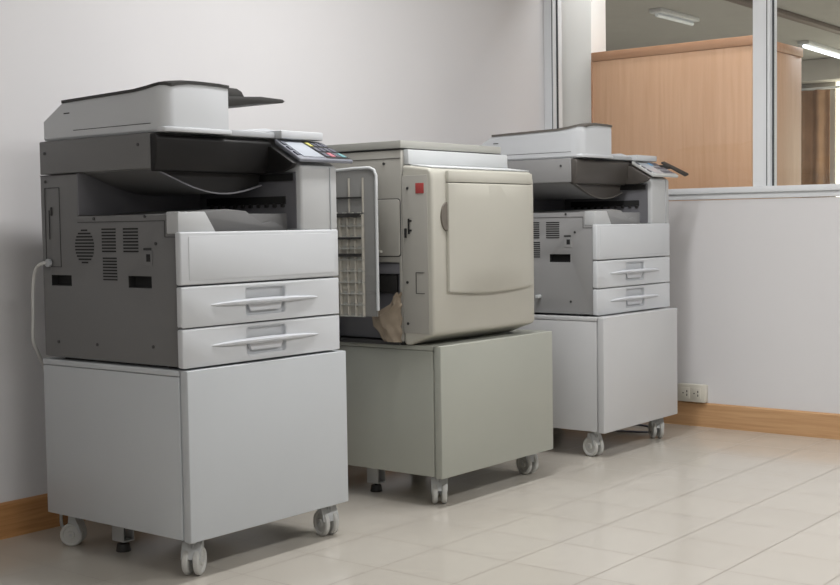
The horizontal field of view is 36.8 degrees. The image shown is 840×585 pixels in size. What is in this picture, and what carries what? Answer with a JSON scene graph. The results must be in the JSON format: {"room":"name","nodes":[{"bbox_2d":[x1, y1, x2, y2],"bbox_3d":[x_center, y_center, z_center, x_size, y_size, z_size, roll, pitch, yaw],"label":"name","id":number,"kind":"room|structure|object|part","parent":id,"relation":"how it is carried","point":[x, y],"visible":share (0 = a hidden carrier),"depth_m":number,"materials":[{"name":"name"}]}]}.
{"room":"office copy room","nodes":[
{"label":"office copy room","id":0,"kind":"room"},
{"bbox_2d":[0,0,544,502],"bbox_3d":[-1.758,-0.442,3.039,0.100,2.400,7.550,2,4,38],"label":"wall","id":1,"kind":"structure","parent":0,"point":[466,72],"depth_m":4.39,"materials":[{"name":"paint"}]},
{"bbox_2d":[0,493,83,539],"bbox_3d":[-1.712,0.706,3.047,0.012,0.105,7.500,2,4,38],"label":"baseboard","id":2,"kind":"structure","parent":1,"relation":"attached to","point":[26,515],"depth_m":3.73,"materials":[{"name":"brown wood"}]},
{"bbox_2d":[0,422,839,584],"bbox_3d":[0.818,0.881,1.020,6.700,0.100,7.650,2,4,38],"label":"floor","id":3,"kind":"structure","parent":0,"point":[689,505],"depth_m":3.67,"materials":[{"name":"tile"}]},
{"bbox_2d":[43,350,347,574],"bbox_3d":[-0.633,0.444,3.600,0.609,0.537,0.604,2,4,38],"label":"base cabinet","id":4,"kind":"object","parent":3,"relation":"on","point":[192,456],"visible":0.98,"depth_m":3.37,"materials":[{"name":"grey metal"}]},
{"bbox_3d":[-0.645,0.183,3.592,0.571,0.015,0.604,2,4,38],"label":"panel","id":5,"kind":"part","parent":4,"relation":"part of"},
{"bbox_2d":[39,80,352,368],"bbox_3d":[-0.621,-0.195,3.571,0.602,0.741,0.645,2,4,38],"label":"photocopier","id":6,"kind":"object","parent":4,"relation":"on","point":[173,236],"visible":1,"depth_m":3.37,"materials":[{"name":"plastic"}]},
{"bbox_2d":[31,259,63,527],"bbox_3d":[-1.064,0.311,3.655,0.077,0.823,0.328,-1,3,-6],"label":"power cord","id":7,"kind":"object","parent":6,"relation":"attached to","point":[48,263],"visible":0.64,"depth_m":3.54,"materials":[{"name":"plastic"}]},
{"bbox_2d":[75,229,93,262],"bbox_3d":[-0.902,-0.124,3.395,0.082,0.091,0.002,2,4,38],"label":"vent grille","id":8,"kind":"object","parent":6,"relation":"attached to","point":[84,238],"depth_m":3.39,"materials":[{"name":"grey plastic"}]},
{"bbox_2d":[101,228,115,251],"bbox_3d":[-0.821,-0.138,3.329,0.058,0.062,0.002,2,4,38],"label":"vent grille","id":9,"kind":"object","parent":6,"relation":"attached to","point":[108,235],"depth_m":3.33,"materials":[{"name":"grey plastic"}]},
{"bbox_2d":[103,257,117,280],"bbox_3d":[-0.818,-0.062,3.332,0.058,0.060,0.002,2,4,38],"label":"vent grille","id":10,"kind":"object","parent":6,"relation":"attached to","point":[110,264],"depth_m":3.33,"materials":[{"name":"grey plastic"}]},
{"bbox_2d":[123,228,138,251],"bbox_3d":[-0.750,-0.136,3.274,0.060,0.062,0.002,2,4,38],"label":"vent grille","id":11,"kind":"object","parent":6,"relation":"attached to","point":[130,235],"depth_m":3.27,"materials":[{"name":"grey plastic"}]},
{"bbox_2d":[143,248,152,265],"bbox_3d":[-0.697,-0.091,3.233,0.034,0.045,0.003,2,4,38],"label":"socket","id":12,"kind":"object","parent":6,"relation":"attached to","point":[147,252],"depth_m":3.23,"materials":[{"name":"plastic"}]},
{"bbox_2d":[115,209,285,231],"bbox_3d":[-0.612,-0.196,3.500,0.365,0.064,0.331,2,4,38],"label":"tray","id":13,"kind":"object","parent":6,"relation":"on","point":[220,219],"depth_m":3.42,"materials":[{"name":"plastic"}]},
{"bbox_2d":[150,134,270,174],"bbox_3d":[-0.550,-0.367,3.365,0.028,0.095,0.409,2,4,38],"label":"panel","id":14,"kind":"object","parent":6,"relation":"attached to","point":[170,154],"depth_m":3.35,"materials":[{"name":"black plastic"}]},
{"bbox_2d":[228,97,284,107],"bbox_3d":[-0.600,-0.528,3.609,0.325,0.046,0.276,2,4,38],"label":"tray","id":15,"kind":"object","parent":6,"relation":"on","point":[233,102],"depth_m":3.52,"materials":[{"name":"plastic"}]},
{"bbox_3d":[-0.421,0.024,3.391,0.020,0.104,0.589,2,4,38],"label":"drawer","id":16,"kind":"part","parent":6,"relation":"part of","materials":[{"name":"plastic"}]},
{"bbox_3d":[-0.420,0.128,3.396,0.020,0.099,0.589,2,4,38],"label":"drawer","id":17,"kind":"part","parent":6,"relation":"part of","materials":[{"name":"plastic"}]},
{"bbox_3d":[-0.413,-0.099,3.381,0.003,0.113,0.542,2,4,38],"label":"panel","id":18,"kind":"part","parent":6,"relation":"part of","materials":[{"name":"plastic"}]},
{"bbox_3d":[-0.406,0.020,3.381,0.021,0.016,0.396,2,4,38],"label":"handle","id":19,"kind":"part","parent":6,"relation":"part of","materials":[{"name":"plastic"}]},
{"bbox_3d":[-0.404,0.125,3.387,0.021,0.016,0.396,2,4,38],"label":"handle","id":20,"kind":"part","parent":6,"relation":"part of","materials":[{"name":"plastic"}]},
{"bbox_3d":[-0.299,-0.399,3.573,0.096,0.065,0.220,2,4,38],"label":"control panel","id":21,"kind":"part","parent":6,"relation":"part of","materials":[{"name":"grey plastic"}]},
{"bbox_3d":[-0.406,0.401,3.417,0.028,0.438,0.598,2,4,38],"label":"door","id":22,"kind":"part","parent":4,"relation":"part of","materials":[{"name":"white metal"}]},
{"bbox_2d":[334,329,552,503],"bbox_3d":[0.028,0.402,4.398,0.621,0.515,0.663,2,4,38],"label":"base cabinet","id":23,"kind":"object","parent":3,"relation":"on","point":[438,410],"visible":0.77,"depth_m":4.11,"materials":[{"name":"grey metal"}]},
{"bbox_2d":[326,140,533,344],"bbox_3d":[-0.042,-0.171,4.275,0.649,0.646,0.662,2,4,38],"label":"duplicator","id":24,"kind":"object","parent":23,"relation":"on","point":[447,227],"visible":0.88,"depth_m":4.02,"materials":[{"name":"plastic"}]},
{"bbox_2d":[334,166,379,316],"bbox_3d":[-0.278,-0.162,4.068,0.350,0.477,0.043,2,4,38],"label":"tray","id":25,"kind":"object","parent":24,"relation":"on","point":[356,187],"depth_m":4.01,"materials":[{"name":"white plastic"}]},
{"bbox_3d":[-0.246,0.156,4.153,0.474,0.012,0.016,2,4,38],"label":"bay sill","id":26,"kind":"part","parent":24,"relation":"part of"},
{"bbox_2d":[372,292,402,341],"bbox_3d":[-0.108,0.077,4.018,0.127,0.160,0.017,2,4,38],"label":"crumpled paper","id":27,"kind":"object","parent":24,"relation":"hanging from","point":[388,322],"visible":0.98,"depth_m":4.00,"materials":[{"name":"beige paper"}]},
{"bbox_3d":[-0.082,-0.484,4.330,0.500,0.028,0.565,2,4,38],"label":"lid","id":28,"kind":"part","parent":24,"relation":"part of","materials":[{"name":"plastic"}]},
{"bbox_3d":[-0.015,-0.118,3.946,0.101,0.495,0.004,2,4,38],"label":"plate","id":29,"kind":"part","parent":24,"relation":"part of","materials":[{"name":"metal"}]},
{"bbox_3d":[0.241,-0.178,4.133,0.030,0.353,0.475,2,4,38],"label":"door","id":30,"kind":"part","parent":24,"relation":"part of","materials":[{"name":"beige plastic"}]},
{"bbox_3d":[0.010,0.153,4.391,0.591,0.015,0.654,2,4,38],"label":"panel","id":31,"kind":"part","parent":23,"relation":"part of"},
{"bbox_3d":[0.258,0.361,4.208,0.028,0.419,0.648,2,4,38],"label":"door","id":32,"kind":"part","parent":23,"relation":"part of","materials":[{"name":"beige metal"}]},
{"bbox_2d":[518,307,676,455],"bbox_3d":[0.641,0.341,5.157,0.601,0.537,0.604,2,4,38],"label":"base cabinet","id":33,"kind":"object","parent":3,"relation":"on","point":[616,371],"visible":0.63,"depth_m":4.85,"materials":[{"name":"white metal"}]},
{"bbox_2d":[480,123,688,315],"bbox_3d":[0.666,-0.301,5.194,0.602,0.740,0.756,2,4,38],"label":"photocopier","id":34,"kind":"object","parent":33,"relation":"on","point":[601,217],"visible":0.87,"depth_m":4.91,"materials":[{"name":"plastic"}]},
{"bbox_2d":[533,222,539,237],"bbox_3d":[0.441,-0.243,4.921,0.058,0.062,0.002,2,4,38],"label":"vent grille","id":35,"kind":"object","parent":34,"relation":"attached to","point":[536,225],"depth_m":4.91,"materials":[{"name":"grey plastic"}]},
{"bbox_2d":[534,242,539,256],"bbox_3d":[0.444,-0.167,4.924,0.058,0.060,0.002,2,4,38],"label":"vent grille","id":36,"kind":"object","parent":34,"relation":"attached to","point":[536,244],"depth_m":4.91,"materials":[{"name":"grey plastic"}]},
{"bbox_2d":[546,222,558,237],"bbox_3d":[0.512,-0.241,4.865,0.060,0.062,0.002,2,4,38],"label":"vent grille","id":37,"kind":"object","parent":34,"relation":"attached to","point":[552,228],"depth_m":4.87,"materials":[{"name":"grey plastic"}]},
{"bbox_2d":[564,235,571,246],"bbox_3d":[0.565,-0.196,4.824,0.034,0.045,0.003,2,4,38],"label":"socket","id":38,"kind":"object","parent":34,"relation":"attached to","point":[567,238],"depth_m":4.82,"materials":[{"name":"plastic"}]},
{"bbox_2d":[533,209,639,223],"bbox_3d":[0.650,-0.300,5.091,0.365,0.064,0.331,2,4,38],"label":"tray","id":39,"kind":"object","parent":34,"relation":"on","point":[616,216],"depth_m":5.02,"materials":[{"name":"plastic"}]},
{"bbox_2d":[571,159,628,184],"bbox_3d":[0.712,-0.472,4.957,0.028,0.095,0.409,2,4,38],"label":"hood","id":40,"kind":"object","parent":34,"relation":"attached to","point":[583,171],"depth_m":4.94,"materials":[{"name":"black plastic"}]},
{"bbox_3d":[0.841,-0.081,4.982,0.020,0.104,0.589,2,4,38],"label":"drawer","id":41,"kind":"part","parent":34,"relation":"part of","materials":[{"name":"plastic"}]},
{"bbox_3d":[0.842,0.023,4.988,0.020,0.099,0.589,2,4,38],"label":"drawer","id":42,"kind":"part","parent":34,"relation":"part of","materials":[{"name":"plastic"}]},
{"bbox_3d":[0.849,-0.204,4.973,0.003,0.113,0.542,2,4,38],"label":"panel","id":43,"kind":"part","parent":34,"relation":"part of","materials":[{"name":"plastic"}]},
{"bbox_3d":[0.856,-0.085,4.973,0.021,0.016,0.396,2,4,38],"label":"handle","id":44,"kind":"part","parent":34,"relation":"part of","materials":[{"name":"plastic"}]},
{"bbox_3d":[0.858,0.020,4.979,0.021,0.016,0.396,2,4,38],"label":"handle","id":45,"kind":"part","parent":34,"relation":"part of","materials":[{"name":"plastic"}]},
{"bbox_3d":[0.963,-0.503,5.165,0.096,0.065,0.220,2,4,38],"label":"control panel","id":46,"kind":"part","parent":34,"relation":"part of","materials":[{"name":"plastic"}]},
{"bbox_3d":[0.625,0.080,5.152,0.571,0.015,0.604,2,4,38],"label":"panel","id":47,"kind":"part","parent":33,"relation":"part of","materials":[{"name":"white metal"}]},
{"bbox_3d":[0.865,0.298,4.976,0.028,0.438,0.598,2,4,38],"label":"door","id":48,"kind":"part","parent":33,"relation":"part of","materials":[{"name":"white metal"}]},
{"bbox_2d":[613,424,648,432],"bbox_3d":[0.861,0.584,5.484,0.220,0.009,0.384,-3,4,-39],"label":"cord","id":49,"kind":"object","parent":3,"relation":"on","point":[629,431],"visible":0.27,"depth_m":5.36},
{"bbox_2d":[561,0,605,126],"bbox_3d":[0.599,-0.656,6.338,0.694,2.400,0.140,2,4,38],"label":"wall","id":50,"kind":"structure","parent":0,"point":[583,21],"depth_m":6.09,"materials":[{"name":"white paint"}]},
{"bbox_2d":[605,0,839,60],"bbox_3d":[3.341,-2.050,8.219,11.600,0.100,7.050,2,4,38],"label":"ceiling","id":51,"kind":"structure","parent":0,"point":[630,24],"depth_m":9.68,"materials":[{"name":"paint"}]},
{"bbox_2d":[649,8,698,25],"bbox_3d":[1.854,-2.001,9.178,0.100,0.058,0.600,2,4,38],"label":"ceiling light","id":52,"kind":"object","parent":51,"relation":"attached to","point":[663,13],"visible":1,"depth_m":9.11,"materials":[{"name":"plastic"}]},
{"bbox_2d":[725,0,839,34],"bbox_3d":[2.313,-1.996,8.750,0.070,0.035,5.700,2,4,38],"label":"trim","id":53,"kind":"structure","parent":51,"relation":"attached to","point":[782,13],"depth_m":9.35,"materials":[{"name":"grey metal"}]},
{"bbox_2d":[798,40,839,58],"bbox_3d":[3.569,-2.132,11.132,0.100,0.058,1.100,1,4,36],"label":"ceiling light","id":54,"kind":"object","parent":51,"relation":"attached to","point":[807,44],"visible":1,"depth_m":10.96,"materials":[{"name":"plastic"}]},
{"bbox_2d":[662,197,839,413],"bbox_3d":[3.167,0.145,3.965,6.500,0.982,0.050,2,4,38],"label":"wall","id":55,"kind":"structure","parent":0,"point":[755,283],"depth_m":5.30,"materials":[{"name":"paint"}]},
{"bbox_2d":[678,383,707,402],"bbox_3d":[1.187,0.437,5.498,0.130,0.076,0.037,2,4,38],"label":"wall outlet","id":56,"kind":"object","parent":55,"relation":"attached to","point":[689,392],"visible":1,"depth_m":5.48,"materials":[{"name":"plastic"}]},
{"bbox_2d":[681,387,689,398],"bbox_3d":[1.156,0.437,5.502,0.042,0.048,0.004,2,4,38],"label":"socket","id":57,"kind":"object","parent":56,"relation":"attached to","point":[685,391],"depth_m":5.50,"materials":[{"name":"plastic"}]},
{"bbox_2d":[692,388,700,398],"bbox_3d":[1.197,0.438,5.470,0.042,0.048,0.004,2,4,38],"label":"socket","id":58,"kind":"object","parent":56,"relation":"attached to","point":[696,392],"depth_m":5.47,"materials":[{"name":"plastic"}]},
{"bbox_2d":[663,400,839,439],"bbox_3d":[3.159,0.585,3.961,6.488,0.104,0.012,2,4,38],"label":"baseboard","id":59,"kind":"structure","parent":55,"relation":"attached to","point":[723,416],"depth_m":5.32,"materials":[{"name":"brown wood"}]},
{"bbox_2d":[668,190,839,200],"bbox_3d":[3.156,-0.360,3.940,6.490,0.024,0.061,2,4,38],"label":"trim","id":60,"kind":"structure","parent":55,"relation":"on","point":[827,193],"depth_m":5.28,"materials":[{"name":"paint"}]},
{"bbox_2d":[668,184,839,194],"bbox_3d":[3.154,-0.385,3.937,6.490,0.025,0.080,2,4,38],"label":"trim","id":61,"kind":"structure","parent":55,"relation":"attached to","point":[816,187],"depth_m":5.27,"materials":[{"name":"paint"}]},
{"bbox_2d":[801,81,839,196],"bbox_3d":[5.516,-0.981,11.006,11.600,2.400,0.100,2,4,38],"label":"window frame","id":62,"kind":"structure","parent":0,"point":[833,92],"depth_m":12.14,"materials":[{"name":"paint"}]},
{"bbox_2d":[801,85,839,197],"bbox_3d":[3.596,-1.020,12.286,2.200,1.897,0.095,2,4,38],"label":"curtain","id":63,"kind":"object","parent":62,"relation":"hanging from","point":[815,105],"visible":0.09,"depth_m":12.08,"materials":[{"name":"fabric"}]},
{"bbox_3d":[3.581,-1.956,12.233,2.200,0.023,0.023,2,4,38],"label":"rail","id":64,"kind":"part","parent":63,"relation":"part of","materials":[{"name":"metal"}]},
{"bbox_2d":[801,58,839,84],"bbox_3d":[4.097,-2.106,11.833,7.900,0.199,0.250,2,4,38],"label":"wall","id":65,"kind":"structure","parent":62,"relation":"attached to","point":[825,70],"depth_m":11.94,"materials":[{"name":"paint"}]},
{"bbox_2d":[836,82,839,196],"bbox_3d":[5.661,-1.376,10.852,4.199,1.200,0.020,2,4,38],"label":"window","id":66,"kind":"structure","parent":62,"relation":"in","point":[838,83],"depth_m":12.13,"materials":[{"name":"beige"}]},
{"bbox_3d":[3.378,0.446,8.354,11.600,0.100,7.050,2,4,38],"label":"floor","id":67,"kind":"structure","parent":0,"visible":0},
{"bbox_2d":[591,35,802,200],"bbox_3d":[1.322,-0.297,6.020,0.810,1.698,0.580,2,4,38],"label":"wooden partition","id":68,"kind":"object","parent":67,"relation":"on","point":[687,105],"visible":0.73,"depth_m":5.75,"materials":[{"name":"brown wood"}]},
{"bbox_3d":[3.140,-1.661,3.867,6.500,0.200,0.050,2,4,38],"label":"wall","id":69,"kind":"structure","parent":0,"visible":0},
{"bbox_2d":[544,0,776,185],"bbox_3d":[1.034,-1.036,5.578,1.102,1.172,0.074,2,4,38],"label":"window","id":70,"kind":"structure","parent":69,"relation":"in","point":[762,9],"depth_m":5.26,"materials":[{"name":"grey metal"}]},
{"bbox_3d":[0.623,-1.050,5.903,0.052,1.166,0.074,2,4,38],"label":"frame","id":71,"kind":"part","parent":70,"relation":"part of","materials":[{"name":"metal"}]},
{"bbox_3d":[1.437,-1.028,5.259,0.074,1.166,0.074,2,4,38],"label":"frame","id":72,"kind":"part","parent":70,"relation":"part of","materials":[{"name":"metal"}]},
{"bbox_2d":[772,0,773,185],"bbox_3d":[1.881,-1.012,4.908,1.071,1.172,0.074,2,4,38],"label":"window frame","id":73,"kind":"structure","parent":69,"relation":"in","point":[772,0],"depth_m":5.23,"materials":[{"name":"grey metal"}]}
]}

